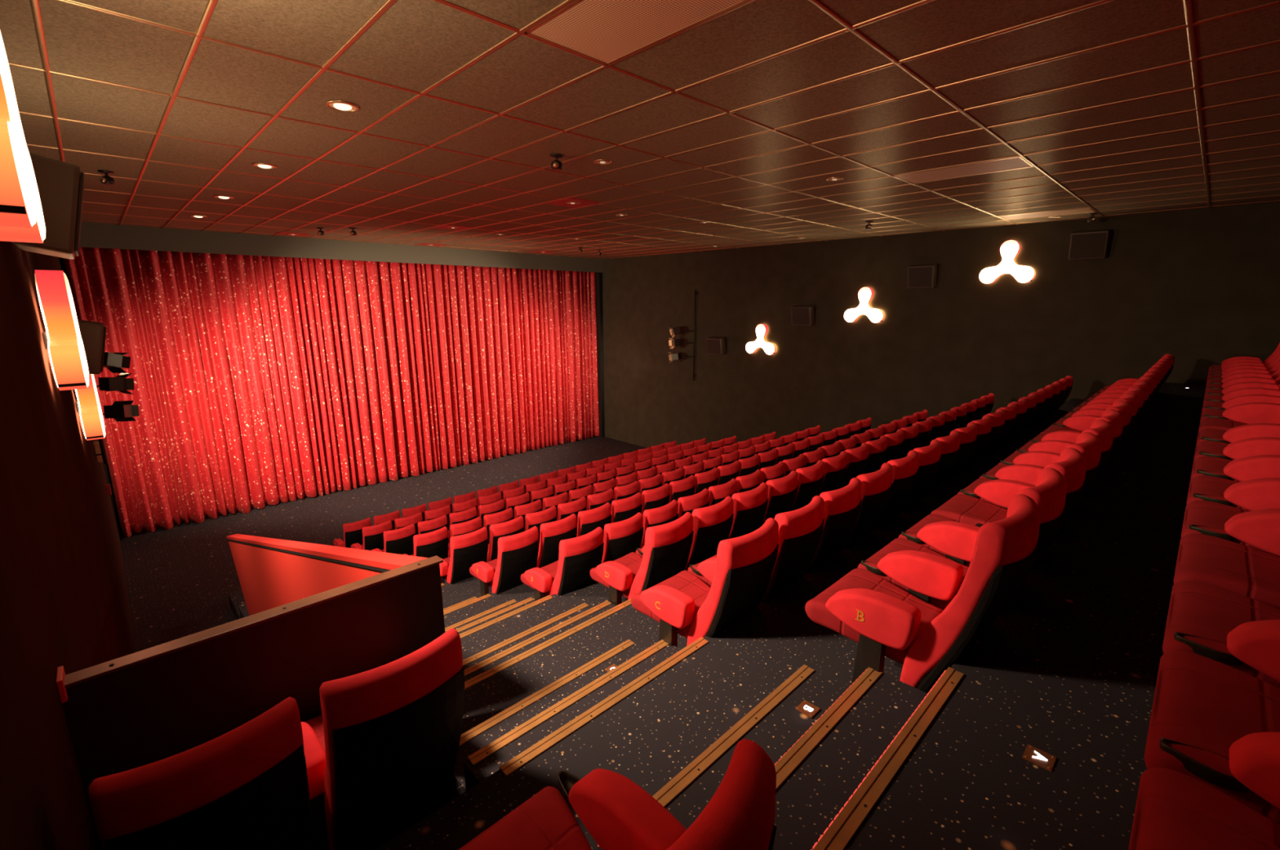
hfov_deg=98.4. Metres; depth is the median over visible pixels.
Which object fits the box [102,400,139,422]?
spotlight
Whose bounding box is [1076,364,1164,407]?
seat
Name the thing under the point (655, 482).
seat
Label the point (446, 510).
seat
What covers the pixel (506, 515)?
seat
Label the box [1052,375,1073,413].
seat
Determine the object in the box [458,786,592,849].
seat cushion
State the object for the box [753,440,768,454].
seat
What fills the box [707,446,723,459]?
seat
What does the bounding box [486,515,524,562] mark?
seat
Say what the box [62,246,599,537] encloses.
stage curtain
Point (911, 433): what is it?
seat
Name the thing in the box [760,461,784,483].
seat
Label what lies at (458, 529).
seat
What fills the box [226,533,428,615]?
wall
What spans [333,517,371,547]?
seat
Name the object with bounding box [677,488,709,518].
seat
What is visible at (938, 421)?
seat
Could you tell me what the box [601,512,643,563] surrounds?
seat
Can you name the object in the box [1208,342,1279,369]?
seat
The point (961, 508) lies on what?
seat cushion
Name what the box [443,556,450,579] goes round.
seat cushion
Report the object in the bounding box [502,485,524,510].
seat
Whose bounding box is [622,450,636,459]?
seat
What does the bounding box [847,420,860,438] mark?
seat
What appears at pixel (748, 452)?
seat
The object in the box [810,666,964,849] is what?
stair nosing
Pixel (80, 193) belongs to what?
grille
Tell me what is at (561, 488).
seat
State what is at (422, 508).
seat
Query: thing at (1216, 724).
seat
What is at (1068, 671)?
floor
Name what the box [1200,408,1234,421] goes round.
seat cushion
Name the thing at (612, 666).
floor marker
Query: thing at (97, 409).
diffuser
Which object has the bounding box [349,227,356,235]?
ceiling projector
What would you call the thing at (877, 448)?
seat
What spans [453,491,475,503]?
seat
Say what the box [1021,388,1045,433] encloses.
seat
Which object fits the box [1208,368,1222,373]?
seat cushion
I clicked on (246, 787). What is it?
seat
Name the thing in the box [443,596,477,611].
stair nosing
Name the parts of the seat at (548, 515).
backrest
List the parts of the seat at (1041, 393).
backrest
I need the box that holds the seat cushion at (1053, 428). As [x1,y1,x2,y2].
[1040,425,1082,433]
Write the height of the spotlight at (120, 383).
0.314 m
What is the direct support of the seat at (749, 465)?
on the floor
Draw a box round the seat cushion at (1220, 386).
[1204,383,1223,391]
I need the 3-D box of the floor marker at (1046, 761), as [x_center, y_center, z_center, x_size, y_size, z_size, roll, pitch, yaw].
[1.186,0.987,1.642,0.072,0.006,0.072,-12,17,-43]
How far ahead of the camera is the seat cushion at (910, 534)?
3.14 m
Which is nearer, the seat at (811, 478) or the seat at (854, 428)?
the seat at (811, 478)
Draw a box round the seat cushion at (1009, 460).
[998,452,1022,464]
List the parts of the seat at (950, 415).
backrest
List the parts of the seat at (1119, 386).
armrest, backrest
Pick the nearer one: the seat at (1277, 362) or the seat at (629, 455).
the seat at (1277, 362)
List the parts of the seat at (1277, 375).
armrest, backrest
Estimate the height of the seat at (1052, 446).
1.006 m
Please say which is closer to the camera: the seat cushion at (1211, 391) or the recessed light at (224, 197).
the seat cushion at (1211, 391)
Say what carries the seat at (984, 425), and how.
on the floor
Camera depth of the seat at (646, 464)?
11.86 m
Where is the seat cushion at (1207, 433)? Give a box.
[1195,427,1231,444]
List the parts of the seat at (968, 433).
backrest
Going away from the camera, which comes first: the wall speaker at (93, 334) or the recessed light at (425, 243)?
the wall speaker at (93, 334)
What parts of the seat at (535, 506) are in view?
backrest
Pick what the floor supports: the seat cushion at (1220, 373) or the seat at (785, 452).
the seat at (785, 452)
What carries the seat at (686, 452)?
on the floor
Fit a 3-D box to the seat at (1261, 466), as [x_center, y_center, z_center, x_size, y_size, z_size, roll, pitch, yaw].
[3.300,0.228,2.759,0.521,1.006,0.755,-12,17,-43]
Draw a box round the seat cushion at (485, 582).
[469,558,497,587]
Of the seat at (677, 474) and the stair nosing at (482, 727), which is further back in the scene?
the seat at (677, 474)
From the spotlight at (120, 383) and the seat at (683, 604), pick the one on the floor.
the seat at (683, 604)
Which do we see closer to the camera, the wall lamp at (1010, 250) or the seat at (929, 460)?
the seat at (929, 460)
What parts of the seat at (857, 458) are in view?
backrest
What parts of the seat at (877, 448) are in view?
backrest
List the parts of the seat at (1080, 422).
armrest, backrest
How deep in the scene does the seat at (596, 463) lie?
13.76 m
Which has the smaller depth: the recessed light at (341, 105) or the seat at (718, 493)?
the recessed light at (341, 105)
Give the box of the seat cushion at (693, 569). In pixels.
[687,554,716,587]
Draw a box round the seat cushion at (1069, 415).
[1059,412,1074,419]
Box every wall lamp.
[0,31,45,243]
[34,270,88,390]
[75,373,105,439]
[745,324,777,355]
[844,286,884,322]
[978,240,1035,284]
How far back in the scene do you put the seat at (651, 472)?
10.28 m
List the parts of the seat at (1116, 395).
armrest, backrest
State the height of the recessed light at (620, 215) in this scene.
0.019 m
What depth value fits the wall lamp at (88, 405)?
5.87 m
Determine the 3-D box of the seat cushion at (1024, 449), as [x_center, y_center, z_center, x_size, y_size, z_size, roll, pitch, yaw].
[3.662,0.296,4.949,0.494,0.166,0.457,-12,17,-43]
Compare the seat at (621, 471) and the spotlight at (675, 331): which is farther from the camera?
the spotlight at (675, 331)
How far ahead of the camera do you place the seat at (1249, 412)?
4.09 m
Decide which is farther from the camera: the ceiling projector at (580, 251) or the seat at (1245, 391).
the ceiling projector at (580, 251)
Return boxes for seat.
[88,697,311,849]
[301,627,464,849]
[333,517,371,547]
[351,520,392,550]
[371,523,415,555]
[373,510,399,529]
[394,511,422,534]
[401,503,426,520]
[404,526,448,559]
[417,515,448,534]
[424,504,451,530]
[428,497,452,512]
[439,526,488,584]
[447,506,477,542]
[447,516,482,557]
[452,497,477,515]
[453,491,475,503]
[458,738,777,849]
[469,525,538,596]
[476,485,497,511]
[477,491,502,516]
[478,498,504,527]
[483,507,513,543]
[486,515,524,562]
[498,480,519,498]
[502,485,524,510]
[505,492,529,519]
[514,499,542,531]
[520,475,538,493]
[520,526,604,600]
[524,505,556,543]
[525,480,546,502]
[530,485,553,509]
[536,513,577,568]
[538,470,556,488]
[542,491,568,517]
[546,474,566,494]
[553,480,575,500]
[556,496,586,523]
[557,466,574,479]
[566,469,586,486]
[568,484,592,506]
[574,462,591,475]
[575,474,596,488]
[576,502,611,537]
[586,464,604,480]
[586,488,613,510]
[590,511,693,605]
[591,457,607,470]
[592,477,615,493]
[596,468,615,483]
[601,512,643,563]
[603,460,621,471]
[607,453,622,463]
[610,492,642,523]
[613,480,639,500]
[615,463,634,477]
[615,471,636,486]
[620,456,636,466]
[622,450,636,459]
[631,517,778,647]
[633,458,651,473]
[635,466,656,481]
[635,496,733,570]
[636,446,650,455]
[636,452,652,462]
[638,473,662,493]
[640,499,678,547]
[641,483,670,515]
[650,443,663,453]
[651,454,667,466]
[652,448,666,457]
[655,461,674,475]
[661,466,683,485]
[663,440,676,448]
[666,444,679,454]
[666,450,682,462]
[669,475,695,502]
[674,455,692,470]
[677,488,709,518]
[680,440,693,450]
[682,446,697,458]
[682,461,702,479]
[687,495,824,601]
[691,451,707,464]
[693,437,706,447]
[693,466,718,494]
[697,442,711,453]
[702,455,721,472]
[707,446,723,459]
[708,478,737,506]
[710,439,724,449]
[716,460,739,485]
[720,449,737,465]
[722,442,737,453]
[723,435,736,445]
[728,482,768,538]
[735,469,761,493]
[737,438,751,450]
[737,444,754,460]
[737,453,758,476]
[750,435,764,445]
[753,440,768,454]
[757,448,776,469]
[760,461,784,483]
[761,470,798,525]
[763,431,776,442]
[768,436,782,450]
[775,442,793,464]
[782,432,796,446]
[782,453,804,476]
[791,437,808,458]
[791,460,824,511]
[795,428,808,441]
[803,447,822,467]
[804,493,1040,693]
[806,477,862,573]
[807,433,822,452]
[808,425,820,436]
[818,450,848,496]
[821,428,835,446]
[821,440,839,458]
[835,424,848,441]
[838,435,855,454]
[840,442,868,488]
[843,462,893,548]
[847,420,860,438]
[853,430,870,448]
[857,467,1066,668]
[858,417,871,433]
[862,435,887,474]
[867,425,883,440]
[874,449,919,528]
[879,428,903,469]
[881,421,895,435]
[893,417,906,432]
[897,422,919,458]
[897,447,1086,566]
[900,439,941,511]
[904,413,917,426]
[914,417,932,448]
[915,408,927,422]
[923,430,960,497]
[925,412,945,446]
[930,431,1102,527]
[939,408,956,437]
[942,422,977,484]
[952,404,967,430]
[957,418,1114,509]
[960,414,992,473]
[961,400,977,427]
[973,395,986,420]
[974,408,1005,463]
[979,408,1124,484]
[980,392,994,419]
[988,402,1017,454]
[998,400,1132,466]
[1000,397,1027,447]
[1011,393,1037,439]
[1013,392,1139,453]
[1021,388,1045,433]
[1027,386,1145,442]
[1030,385,1053,427]
[1038,382,1060,422]
[1040,381,1150,433]
[1045,378,1066,417]
[1050,376,1154,431]
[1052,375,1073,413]
[1059,371,1158,419]
[1068,368,1161,413]
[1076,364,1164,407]
[1083,361,1168,402]
[1089,358,1170,397]
[1095,355,1173,393]
[1101,354,1174,389]
[1128,767,1279,849]
[1144,650,1279,824]
[1162,580,1279,688]
[1173,533,1279,608]
[1181,500,1279,556]
[1186,475,1279,511]
[1190,454,1279,482]
[1193,436,1279,460]
[1195,422,1279,444]
[1198,417,1248,431]
[1200,402,1279,423]
[1201,394,1279,411]
[1203,387,1279,403]
[1204,377,1279,391]
[1204,382,1279,396]
[1205,370,1279,386]
[1206,363,1279,381]
[1207,356,1279,377]
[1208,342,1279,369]
[1208,350,1279,373]
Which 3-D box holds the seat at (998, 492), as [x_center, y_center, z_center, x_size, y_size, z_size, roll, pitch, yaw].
[2.642,0.446,3.749,0.521,1.006,0.755,-12,17,-43]
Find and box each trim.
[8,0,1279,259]
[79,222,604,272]
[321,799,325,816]
[595,272,604,437]
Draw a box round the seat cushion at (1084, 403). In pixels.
[1076,401,1088,407]
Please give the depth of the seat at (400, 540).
8.38 m
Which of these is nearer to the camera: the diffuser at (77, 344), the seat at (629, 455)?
the diffuser at (77, 344)
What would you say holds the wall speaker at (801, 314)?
attached to the wall at (1200, 287)
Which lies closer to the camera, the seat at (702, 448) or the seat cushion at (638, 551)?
the seat cushion at (638, 551)
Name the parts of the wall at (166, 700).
cap rail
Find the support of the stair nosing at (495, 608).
on the floor
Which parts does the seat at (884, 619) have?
support leg, armrest, backrest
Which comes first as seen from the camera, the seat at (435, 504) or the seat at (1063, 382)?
the seat at (1063, 382)
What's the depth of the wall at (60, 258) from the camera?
11.64 m
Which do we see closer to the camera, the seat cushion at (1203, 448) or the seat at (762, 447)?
the seat cushion at (1203, 448)
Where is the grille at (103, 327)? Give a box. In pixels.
[101,325,106,372]
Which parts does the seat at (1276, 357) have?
armrest, backrest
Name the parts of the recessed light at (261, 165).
bulb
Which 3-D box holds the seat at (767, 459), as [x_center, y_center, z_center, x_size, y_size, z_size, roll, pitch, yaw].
[1.853,0.870,9.283,0.521,1.006,0.755,-12,17,-43]
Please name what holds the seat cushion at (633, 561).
on the seat at (667, 546)
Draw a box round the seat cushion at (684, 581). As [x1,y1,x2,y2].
[631,570,710,638]
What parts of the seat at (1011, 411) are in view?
backrest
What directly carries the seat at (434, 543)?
on the floor
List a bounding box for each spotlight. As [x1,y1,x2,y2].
[96,373,134,394]
[102,351,130,373]
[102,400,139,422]
[668,326,693,337]
[668,337,693,348]
[668,351,693,362]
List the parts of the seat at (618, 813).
armrest, backrest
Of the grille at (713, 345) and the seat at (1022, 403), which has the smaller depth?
the seat at (1022, 403)
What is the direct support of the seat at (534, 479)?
on the floor
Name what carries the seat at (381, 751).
on the floor
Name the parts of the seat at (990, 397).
backrest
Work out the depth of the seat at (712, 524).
4.44 m
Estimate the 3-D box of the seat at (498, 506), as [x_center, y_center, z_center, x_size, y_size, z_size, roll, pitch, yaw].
[-2.765,1.778,9.756,0.521,1.006,0.755,-12,17,-43]
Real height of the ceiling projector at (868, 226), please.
0.140 m
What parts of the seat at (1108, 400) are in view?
armrest, backrest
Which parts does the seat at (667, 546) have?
armrest, support leg, backrest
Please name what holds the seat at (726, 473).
on the floor
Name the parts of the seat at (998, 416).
backrest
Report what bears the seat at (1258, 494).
on the floor
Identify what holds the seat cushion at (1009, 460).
on the seat at (1040, 458)
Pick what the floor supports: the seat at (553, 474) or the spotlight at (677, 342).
the seat at (553, 474)
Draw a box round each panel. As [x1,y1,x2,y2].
[524,0,749,65]
[894,156,1033,183]
[997,207,1095,220]
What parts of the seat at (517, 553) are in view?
armrest, support leg, backrest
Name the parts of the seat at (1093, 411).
armrest, backrest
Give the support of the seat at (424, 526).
on the floor
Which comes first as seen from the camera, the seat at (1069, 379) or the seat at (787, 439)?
the seat at (1069, 379)
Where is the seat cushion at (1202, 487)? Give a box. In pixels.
[1186,475,1249,511]
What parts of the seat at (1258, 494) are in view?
armrest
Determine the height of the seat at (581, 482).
1.006 m
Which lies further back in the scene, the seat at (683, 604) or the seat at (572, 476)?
the seat at (572, 476)
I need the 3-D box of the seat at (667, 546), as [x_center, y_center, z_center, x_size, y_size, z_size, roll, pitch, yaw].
[0.007,1.161,4.421,0.523,1.006,0.755,-12,17,-43]
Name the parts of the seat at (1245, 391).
armrest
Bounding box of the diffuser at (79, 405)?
[75,389,85,436]
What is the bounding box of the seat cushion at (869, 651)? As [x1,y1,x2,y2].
[804,568,942,664]
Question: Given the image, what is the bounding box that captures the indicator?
[105,484,111,495]
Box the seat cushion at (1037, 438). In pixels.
[1027,433,1046,442]
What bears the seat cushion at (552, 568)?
on the seat at (579, 555)
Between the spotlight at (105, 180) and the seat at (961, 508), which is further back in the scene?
the spotlight at (105, 180)
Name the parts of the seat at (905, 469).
backrest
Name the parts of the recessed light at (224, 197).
bulb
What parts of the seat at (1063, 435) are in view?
armrest, backrest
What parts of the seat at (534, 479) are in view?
backrest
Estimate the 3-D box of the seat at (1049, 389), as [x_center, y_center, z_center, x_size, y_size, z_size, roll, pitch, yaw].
[5.575,-0.094,8.176,0.521,1.006,0.755,-12,17,-43]
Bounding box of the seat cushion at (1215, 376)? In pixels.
[1206,374,1222,381]
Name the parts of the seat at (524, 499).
backrest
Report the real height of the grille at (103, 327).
0.402 m
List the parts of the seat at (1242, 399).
armrest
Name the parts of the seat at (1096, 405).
armrest, backrest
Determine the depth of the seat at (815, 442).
9.96 m
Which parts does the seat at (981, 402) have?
backrest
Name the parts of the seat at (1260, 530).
armrest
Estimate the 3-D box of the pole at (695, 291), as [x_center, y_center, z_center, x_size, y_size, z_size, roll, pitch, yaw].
[1.656,-2.672,16.579,0.108,2.688,0.099,-12,17,-43]
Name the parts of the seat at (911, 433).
backrest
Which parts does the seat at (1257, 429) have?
armrest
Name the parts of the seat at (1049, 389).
backrest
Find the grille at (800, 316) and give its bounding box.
[791,307,809,324]
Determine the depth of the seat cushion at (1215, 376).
6.56 m
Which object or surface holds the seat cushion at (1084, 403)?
on the seat at (1108, 400)
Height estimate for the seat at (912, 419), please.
1.006 m
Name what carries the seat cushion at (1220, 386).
on the seat at (1240, 380)
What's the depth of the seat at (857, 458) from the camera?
6.18 m
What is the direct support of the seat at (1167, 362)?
on the floor
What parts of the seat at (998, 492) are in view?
armrest, backrest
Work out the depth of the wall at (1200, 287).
12.08 m
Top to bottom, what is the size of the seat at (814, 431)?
1.006 m
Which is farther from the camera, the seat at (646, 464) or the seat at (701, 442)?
the seat at (701, 442)
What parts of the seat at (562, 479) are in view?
backrest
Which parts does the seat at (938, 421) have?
backrest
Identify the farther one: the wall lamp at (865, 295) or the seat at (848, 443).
the wall lamp at (865, 295)
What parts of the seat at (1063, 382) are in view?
backrest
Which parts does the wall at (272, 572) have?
cap rail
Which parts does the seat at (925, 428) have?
backrest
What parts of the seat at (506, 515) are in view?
backrest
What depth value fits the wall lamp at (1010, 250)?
10.59 m
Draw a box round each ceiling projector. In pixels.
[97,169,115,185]
[316,226,324,235]
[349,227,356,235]
[549,153,563,170]
[577,246,582,253]
[865,220,873,229]
[1087,212,1097,222]
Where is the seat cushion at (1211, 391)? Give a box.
[1204,388,1223,396]
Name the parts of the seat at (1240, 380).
armrest, backrest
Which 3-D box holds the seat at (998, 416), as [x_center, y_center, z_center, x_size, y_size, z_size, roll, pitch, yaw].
[3.715,0.297,6.403,0.521,1.006,0.755,-12,17,-43]
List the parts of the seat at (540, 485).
backrest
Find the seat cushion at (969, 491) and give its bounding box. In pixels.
[957,477,998,506]
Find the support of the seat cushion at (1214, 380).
on the seat at (1277, 375)
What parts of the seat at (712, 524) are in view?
backrest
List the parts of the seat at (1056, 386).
backrest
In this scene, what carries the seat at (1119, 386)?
on the floor
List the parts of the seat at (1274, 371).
armrest, backrest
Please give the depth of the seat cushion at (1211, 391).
5.49 m
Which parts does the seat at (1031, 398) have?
backrest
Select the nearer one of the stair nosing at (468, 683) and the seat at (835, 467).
the stair nosing at (468, 683)
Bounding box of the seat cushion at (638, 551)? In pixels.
[635,547,643,557]
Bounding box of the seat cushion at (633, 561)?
[590,551,642,599]
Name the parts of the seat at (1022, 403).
backrest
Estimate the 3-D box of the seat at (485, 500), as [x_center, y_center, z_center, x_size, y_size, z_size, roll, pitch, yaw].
[-3.087,1.774,10.855,0.521,1.006,0.755,-12,17,-43]
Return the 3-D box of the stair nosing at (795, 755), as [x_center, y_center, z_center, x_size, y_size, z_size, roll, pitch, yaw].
[0.527,1.098,1.843,1.212,0.031,0.058,-12,17,-43]
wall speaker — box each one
[12,151,84,258]
[77,319,106,374]
[93,440,102,462]
[706,336,726,354]
[791,305,814,325]
[907,263,937,288]
[1067,229,1111,259]
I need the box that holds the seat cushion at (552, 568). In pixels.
[520,560,558,596]
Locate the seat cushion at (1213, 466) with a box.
[1190,456,1239,482]
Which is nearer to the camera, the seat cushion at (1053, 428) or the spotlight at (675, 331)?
the seat cushion at (1053, 428)
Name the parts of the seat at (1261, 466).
armrest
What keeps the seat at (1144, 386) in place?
on the floor
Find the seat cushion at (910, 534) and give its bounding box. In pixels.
[897,513,970,566]
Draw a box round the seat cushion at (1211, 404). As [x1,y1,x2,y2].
[1201,400,1223,411]
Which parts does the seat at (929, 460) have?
backrest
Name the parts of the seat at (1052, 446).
armrest, backrest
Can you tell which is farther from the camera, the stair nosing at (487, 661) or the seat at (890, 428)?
the seat at (890, 428)
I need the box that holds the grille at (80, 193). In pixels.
[74,172,84,256]
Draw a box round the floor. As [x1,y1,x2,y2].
[119,382,1205,849]
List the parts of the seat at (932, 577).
support leg, armrest, backrest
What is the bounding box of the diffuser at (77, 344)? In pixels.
[62,271,88,386]
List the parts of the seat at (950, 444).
backrest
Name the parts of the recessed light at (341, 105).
bulb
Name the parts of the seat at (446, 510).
backrest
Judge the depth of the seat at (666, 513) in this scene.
5.61 m
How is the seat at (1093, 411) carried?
on the floor
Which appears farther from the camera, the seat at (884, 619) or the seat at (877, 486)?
the seat at (877, 486)
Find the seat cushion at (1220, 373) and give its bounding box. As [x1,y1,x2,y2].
[1207,371,1222,377]
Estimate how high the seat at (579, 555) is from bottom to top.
1.006 m
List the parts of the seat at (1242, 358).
armrest, armrest, backrest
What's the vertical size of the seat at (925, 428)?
1.006 m
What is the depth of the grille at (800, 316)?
13.74 m
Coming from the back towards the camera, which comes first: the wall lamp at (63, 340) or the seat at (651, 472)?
the seat at (651, 472)
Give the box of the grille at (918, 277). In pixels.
[908,266,932,287]
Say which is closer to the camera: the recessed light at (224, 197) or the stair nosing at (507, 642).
the stair nosing at (507, 642)
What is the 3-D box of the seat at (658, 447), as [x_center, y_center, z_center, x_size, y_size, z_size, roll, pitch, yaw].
[0.262,1.003,15.557,0.521,1.006,0.755,-12,17,-43]
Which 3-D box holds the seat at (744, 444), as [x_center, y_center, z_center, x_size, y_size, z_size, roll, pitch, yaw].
[2.135,0.800,12.785,0.521,1.006,0.755,-12,17,-43]
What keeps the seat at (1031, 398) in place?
on the floor
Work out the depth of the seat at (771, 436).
13.11 m
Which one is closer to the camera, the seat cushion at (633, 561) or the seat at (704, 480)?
the seat cushion at (633, 561)
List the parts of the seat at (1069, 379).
backrest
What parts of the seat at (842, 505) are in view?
backrest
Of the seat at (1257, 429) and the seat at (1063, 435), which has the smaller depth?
the seat at (1257, 429)
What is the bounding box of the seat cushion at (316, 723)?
[304,714,325,795]
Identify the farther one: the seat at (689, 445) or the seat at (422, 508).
the seat at (689, 445)
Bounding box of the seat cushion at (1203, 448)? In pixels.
[1193,440,1234,460]
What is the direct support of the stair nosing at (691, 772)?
on the floor
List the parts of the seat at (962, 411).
backrest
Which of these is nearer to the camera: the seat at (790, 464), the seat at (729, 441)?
the seat at (790, 464)
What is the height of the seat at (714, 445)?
1.006 m
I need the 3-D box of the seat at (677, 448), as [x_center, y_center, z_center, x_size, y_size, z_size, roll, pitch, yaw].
[0.635,0.992,14.401,0.521,1.006,0.755,-12,17,-43]
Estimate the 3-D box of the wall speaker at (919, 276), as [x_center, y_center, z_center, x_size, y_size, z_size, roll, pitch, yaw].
[5.997,-3.156,11.740,0.348,0.487,0.520,-12,17,-43]
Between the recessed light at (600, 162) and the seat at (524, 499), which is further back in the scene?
the seat at (524, 499)
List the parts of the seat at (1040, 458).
armrest, backrest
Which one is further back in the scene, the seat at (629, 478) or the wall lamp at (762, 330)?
the wall lamp at (762, 330)
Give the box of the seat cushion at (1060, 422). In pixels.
[1050,418,1071,428]
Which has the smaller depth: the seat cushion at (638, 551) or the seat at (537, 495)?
the seat cushion at (638, 551)
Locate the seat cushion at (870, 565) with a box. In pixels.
[857,537,968,610]
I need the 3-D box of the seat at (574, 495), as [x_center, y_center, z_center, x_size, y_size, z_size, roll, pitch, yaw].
[-1.215,1.505,9.593,0.521,1.006,0.755,-12,17,-43]
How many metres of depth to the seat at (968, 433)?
5.34 m
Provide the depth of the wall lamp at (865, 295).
12.67 m
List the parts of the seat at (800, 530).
armrest, backrest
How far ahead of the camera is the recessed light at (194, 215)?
9.49 m
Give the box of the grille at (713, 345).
[706,338,720,354]
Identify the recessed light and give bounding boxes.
[189,214,207,217]
[213,195,234,199]
[251,162,277,168]
[274,231,311,236]
[324,99,359,111]
[414,242,448,246]
[433,224,475,230]
[529,250,558,253]
[546,197,600,208]
[593,159,612,164]
[615,213,627,216]
[826,177,843,181]
[1048,215,1062,217]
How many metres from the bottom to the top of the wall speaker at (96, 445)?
0.320 m
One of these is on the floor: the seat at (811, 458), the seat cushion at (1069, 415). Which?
the seat at (811, 458)
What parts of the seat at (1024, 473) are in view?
armrest, backrest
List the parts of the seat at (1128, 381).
armrest, armrest, backrest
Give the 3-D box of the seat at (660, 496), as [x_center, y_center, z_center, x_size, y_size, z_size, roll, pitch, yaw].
[-0.007,1.262,7.510,0.521,1.006,0.755,-12,17,-43]
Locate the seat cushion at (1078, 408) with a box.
[1068,406,1082,413]
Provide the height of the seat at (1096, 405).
1.006 m
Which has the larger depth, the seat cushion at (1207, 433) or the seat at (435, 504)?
the seat at (435, 504)
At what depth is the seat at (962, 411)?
8.65 m
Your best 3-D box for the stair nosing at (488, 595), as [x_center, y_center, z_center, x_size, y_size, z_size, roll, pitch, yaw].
[-2.153,1.935,5.351,1.555,0.031,0.053,-12,17,-43]
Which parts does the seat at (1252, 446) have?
armrest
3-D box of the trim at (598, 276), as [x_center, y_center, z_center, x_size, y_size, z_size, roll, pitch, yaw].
[-1.499,-2.447,19.912,0.146,5.866,0.416,-12,17,-43]
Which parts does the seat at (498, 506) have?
backrest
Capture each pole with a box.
[66,275,106,464]
[693,289,698,380]
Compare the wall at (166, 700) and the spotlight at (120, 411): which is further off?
the spotlight at (120, 411)
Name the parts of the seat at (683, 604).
armrest, support leg, backrest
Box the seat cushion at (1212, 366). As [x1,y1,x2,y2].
[1208,364,1221,369]
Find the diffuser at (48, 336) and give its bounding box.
[34,273,57,386]
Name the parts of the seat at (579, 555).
armrest, support leg, backrest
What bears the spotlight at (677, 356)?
attached to the pole at (695, 291)
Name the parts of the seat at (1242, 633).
armrest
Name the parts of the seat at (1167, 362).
armrest, backrest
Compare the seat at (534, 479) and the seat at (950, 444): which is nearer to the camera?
the seat at (950, 444)
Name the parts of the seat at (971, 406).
backrest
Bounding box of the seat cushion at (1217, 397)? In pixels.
[1203,394,1223,403]
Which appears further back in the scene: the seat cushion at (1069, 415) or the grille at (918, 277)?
the grille at (918, 277)
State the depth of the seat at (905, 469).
4.28 m
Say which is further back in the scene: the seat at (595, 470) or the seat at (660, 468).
the seat at (595, 470)
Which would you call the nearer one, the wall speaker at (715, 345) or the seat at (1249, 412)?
the seat at (1249, 412)
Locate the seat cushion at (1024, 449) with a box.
[1013,441,1035,453]
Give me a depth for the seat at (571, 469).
13.06 m
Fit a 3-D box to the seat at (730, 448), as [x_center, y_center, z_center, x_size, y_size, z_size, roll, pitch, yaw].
[1.762,0.878,12.430,0.521,1.006,0.755,-12,17,-43]
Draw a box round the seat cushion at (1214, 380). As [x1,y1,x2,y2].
[1205,378,1222,386]
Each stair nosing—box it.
[443,593,490,614]
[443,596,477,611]
[444,599,516,631]
[455,596,533,632]
[459,595,552,638]
[459,639,634,745]
[462,602,588,666]
[464,598,631,689]
[464,600,611,675]
[467,640,668,764]
[499,636,708,776]
[597,664,814,846]
[774,666,882,789]
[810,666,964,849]
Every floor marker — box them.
[604,663,617,671]
[795,699,820,718]
[1022,743,1056,772]
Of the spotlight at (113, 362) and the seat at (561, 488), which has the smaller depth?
the spotlight at (113, 362)
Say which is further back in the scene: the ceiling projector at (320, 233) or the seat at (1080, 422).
the ceiling projector at (320, 233)
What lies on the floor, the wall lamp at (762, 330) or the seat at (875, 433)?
the seat at (875, 433)
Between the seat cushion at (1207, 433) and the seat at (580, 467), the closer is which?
the seat cushion at (1207, 433)
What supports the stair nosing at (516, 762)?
on the floor
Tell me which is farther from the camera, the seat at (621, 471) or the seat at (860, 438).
the seat at (621, 471)
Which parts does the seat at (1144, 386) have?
backrest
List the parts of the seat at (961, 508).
support leg, backrest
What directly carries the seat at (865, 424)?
on the floor
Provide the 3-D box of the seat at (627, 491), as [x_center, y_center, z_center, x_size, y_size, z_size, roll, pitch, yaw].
[-0.423,1.349,8.728,0.521,1.006,0.755,-12,17,-43]
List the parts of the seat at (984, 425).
backrest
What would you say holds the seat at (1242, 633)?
on the floor
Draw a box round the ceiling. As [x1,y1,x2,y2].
[0,0,1279,259]
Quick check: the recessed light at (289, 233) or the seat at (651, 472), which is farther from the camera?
the recessed light at (289, 233)
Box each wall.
[0,240,135,849]
[56,555,444,849]
[59,257,121,533]
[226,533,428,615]
[595,202,1279,447]
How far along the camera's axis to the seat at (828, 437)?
10.32 m
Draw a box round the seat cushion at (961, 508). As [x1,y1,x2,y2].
[930,493,1007,525]
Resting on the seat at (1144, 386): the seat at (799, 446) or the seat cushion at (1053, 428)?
the seat cushion at (1053, 428)
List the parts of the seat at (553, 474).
backrest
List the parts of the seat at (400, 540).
armrest, backrest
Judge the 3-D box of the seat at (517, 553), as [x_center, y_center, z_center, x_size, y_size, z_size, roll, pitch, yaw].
[-1.497,1.575,6.091,0.523,1.006,0.755,-12,17,-43]
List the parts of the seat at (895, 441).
backrest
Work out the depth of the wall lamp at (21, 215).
1.70 m
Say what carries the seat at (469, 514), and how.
on the floor
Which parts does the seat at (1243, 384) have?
armrest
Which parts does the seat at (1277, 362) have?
armrest, backrest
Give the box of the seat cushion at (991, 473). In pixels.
[979,463,1008,478]
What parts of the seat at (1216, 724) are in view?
armrest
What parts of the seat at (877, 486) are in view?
backrest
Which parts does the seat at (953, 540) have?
armrest, support leg, backrest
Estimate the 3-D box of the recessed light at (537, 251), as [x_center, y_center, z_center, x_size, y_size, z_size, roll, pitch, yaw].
[-2.845,-5.085,16.273,0.600,0.019,0.640,-12,17,-43]
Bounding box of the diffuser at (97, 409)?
[90,373,105,436]
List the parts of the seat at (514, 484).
backrest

